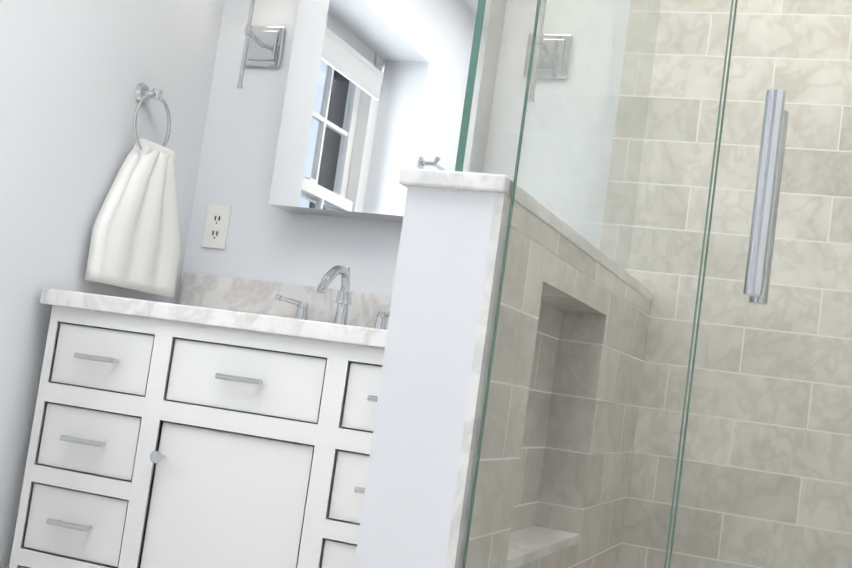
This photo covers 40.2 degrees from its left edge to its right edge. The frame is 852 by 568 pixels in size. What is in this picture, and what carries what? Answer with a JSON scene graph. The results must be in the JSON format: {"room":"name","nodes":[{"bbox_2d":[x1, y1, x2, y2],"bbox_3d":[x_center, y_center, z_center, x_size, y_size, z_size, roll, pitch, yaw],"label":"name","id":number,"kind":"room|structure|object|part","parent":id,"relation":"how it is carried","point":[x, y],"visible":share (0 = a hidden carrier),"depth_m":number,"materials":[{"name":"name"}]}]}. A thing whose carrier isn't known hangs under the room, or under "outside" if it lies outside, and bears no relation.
{"room":"bathroom","nodes":[
{"label":"bathroom","id":0,"kind":"room"},
{"bbox_2d":[0,0,224,567],"bbox_3d":[-1.274,-0.434,1.874,0.417,2.420,2.793,6,-5,20],"label":"wall","id":1,"kind":"structure","parent":0,"point":[74,74],"depth_m":2.60,"materials":[{"name":"white paint"}]},
{"bbox_2d":[85,82,180,297],"bbox_3d":[-0.676,-0.234,2.835,0.078,0.503,0.338,6,-5,20],"label":"towel ring","id":2,"kind":"object","parent":1,"relation":"attached to","point":[135,243],"visible":1,"depth_m":2.79,"materials":[{"name":"white fabric"}]},
{"bbox_3d":[-0.666,-0.461,2.829,0.056,0.054,0.054,6,-5,20],"label":"post","id":3,"kind":"part","parent":2,"relation":"part of","materials":[{"name":"silver metal"}]},
{"bbox_2d":[177,0,630,303],"bbox_3d":[0.251,-0.137,2.874,3.000,2.420,0.160,6,-5,20],"label":"wall","id":4,"kind":"structure","parent":0,"point":[266,241],"depth_m":2.99,"materials":[{"name":"white paint"}]},
{"bbox_2d":[202,204,231,248],"bbox_3d":[-0.551,-0.152,3.069,0.070,0.116,0.007,6,-5,20],"label":"electrical outlet","id":5,"kind":"object","parent":4,"relation":"attached to","point":[216,228],"visible":1,"depth_m":3.07,"materials":[{"name":"white plastic"}]},
{"bbox_2d":[236,0,285,88],"bbox_3d":[-0.439,-0.742,3.023,0.132,0.490,0.164,6,-5,20],"label":"sconce","id":6,"kind":"object","parent":4,"relation":"attached to","point":[263,46],"visible":1,"depth_m":3.07,"materials":[{"name":"silver metal"}]},
{"bbox_3d":[-0.449,-0.639,3.027,0.040,0.285,0.099,6,-5,20],"label":"arm","id":7,"kind":"part","parent":6,"relation":"part of"},
{"bbox_3d":[-0.432,-0.630,3.076,0.080,0.080,0.008,6,-5,20],"label":"plate","id":8,"kind":"part","parent":6,"relation":"part of","materials":[{"name":"silver metal"}]},
{"bbox_3d":[-0.428,-0.629,3.086,0.110,0.110,0.012,6,-5,20],"label":"plate","id":9,"kind":"part","parent":6,"relation":"part of","materials":[{"name":"silver metal"}]},
{"bbox_2d":[268,0,505,222],"bbox_3d":[-0.082,-0.557,2.901,0.510,0.792,0.111,6,-5,20],"label":"upper cabinet","id":10,"kind":"object","parent":4,"relation":"attached to","point":[374,97],"visible":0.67,"depth_m":2.84,"materials":[{"name":"white mirror"}]},
{"bbox_2d":[523,0,572,102],"bbox_3d":[0.285,-0.664,2.757,0.132,0.490,0.164,6,-5,20],"label":"sconce","id":11,"kind":"object","parent":4,"relation":"attached to","point":[549,47],"depth_m":2.80,"materials":[{"name":"silver metal"}]},
{"bbox_2d":[600,0,851,567],"bbox_3d":[0.930,-0.073,2.521,1.106,2.420,0.034,6,-5,20],"label":"shower wall tile","id":12,"kind":"structure","parent":4,"relation":"attached to","point":[770,37],"depth_m":2.57,"materials":[{"name":"beige tile"}]},
{"bbox_2d":[354,186,494,567],"bbox_3d":[0.165,0.474,2.037,0.120,1.050,1.240,6,-5,20],"label":"wall","id":13,"kind":"structure","parent":0,"point":[411,480],"depth_m":1.48,"materials":[{"name":"white paint"}]},
{"bbox_2d":[445,193,510,567],"bbox_3d":[0.027,0.405,1.448,0.012,1.050,0.030,6,-5,20],"label":"strip","id":14,"kind":"object","parent":13,"relation":"attached to","point":[469,445],"visible":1,"depth_m":1.46,"materials":[{"name":"white stone"}]},
{"bbox_2d":[399,167,652,301],"bbox_3d":[0.238,-0.056,2.075,0.144,0.022,1.252,6,-5,20],"label":"ledge","id":15,"kind":"object","parent":13,"relation":"on","point":[471,181],"depth_m":1.51,"materials":[{"name":"white stone"}]},
{"bbox_2d":[461,199,650,567],"bbox_3d":[0.195,0.478,2.041,0.090,1.050,1.210,6,-5,20],"label":"wall tile","id":16,"kind":"structure","parent":13,"relation":"attached to","point":[529,512],"depth_m":2.14,"materials":[{"name":"beige tile"}]},
{"bbox_2d":[506,526,580,567],"bbox_3d":[0.160,0.430,1.918,0.088,0.015,0.500,6,-5,20],"label":"shower bench","id":17,"kind":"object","parent":16,"relation":"attached to","point":[520,558],"depth_m":1.93,"materials":[{"name":"white stone"}]},
{"bbox_3d":[-0.541,0.871,1.012,3.000,0.100,3.993,6,-5,20],"label":"floor","id":18,"kind":"structure","parent":0,"visible":0},
{"bbox_2d":[9,265,391,567],"bbox_3d":[-0.284,0.458,2.580,1.087,1.050,0.587,6,-5,20],"label":"bathroom vanity","id":19,"kind":"object","parent":18,"relation":"on","point":[210,421],"visible":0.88,"depth_m":2.40,"materials":[{"name":"white paint"}]},
{"bbox_2d":[39,287,391,380],"bbox_3d":[-0.235,0.115,2.614,1.087,0.035,0.577,6,-5,20],"label":"countertop","id":20,"kind":"structure","parent":19,"relation":"on","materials":[{"name":"stone"}]},
{"bbox_2d":[275,267,391,339],"bbox_3d":[-0.199,0.038,2.819,0.357,0.160,0.054,6,-5,20],"label":"faucet","id":21,"kind":"object","parent":20,"relation":"on","point":[343,299],"depth_m":2.81,"materials":[{"name":"silver metal"}]},
{"bbox_3d":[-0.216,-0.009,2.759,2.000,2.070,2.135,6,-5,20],"label":"spout","id":22,"kind":"part","parent":19,"relation":"part of","materials":[{"name":"silver metal"}]},
{"bbox_3d":[0.416,0.807,1.207,0.985,0.022,0.194,6,-5,20],"label":"shower curb","id":23,"kind":"object","parent":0,"visible":0},
{"bbox_2d":[455,0,851,567],"bbox_3d":[0.732,-0.109,1.895,1.051,1.988,1.271,6,-5,20],"label":"glass","id":24,"kind":"object","parent":23,"relation":"on","point":[773,141],"visible":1,"depth_m":1.45,"materials":[{"name":"teal"}]},
{"bbox_3d":[0.693,-0.170,1.297,0.708,1.978,0.010,6,-5,20],"label":"door","id":25,"kind":"part","parent":24,"relation":"part of","materials":[{"name":"clear glass"}]}
]}

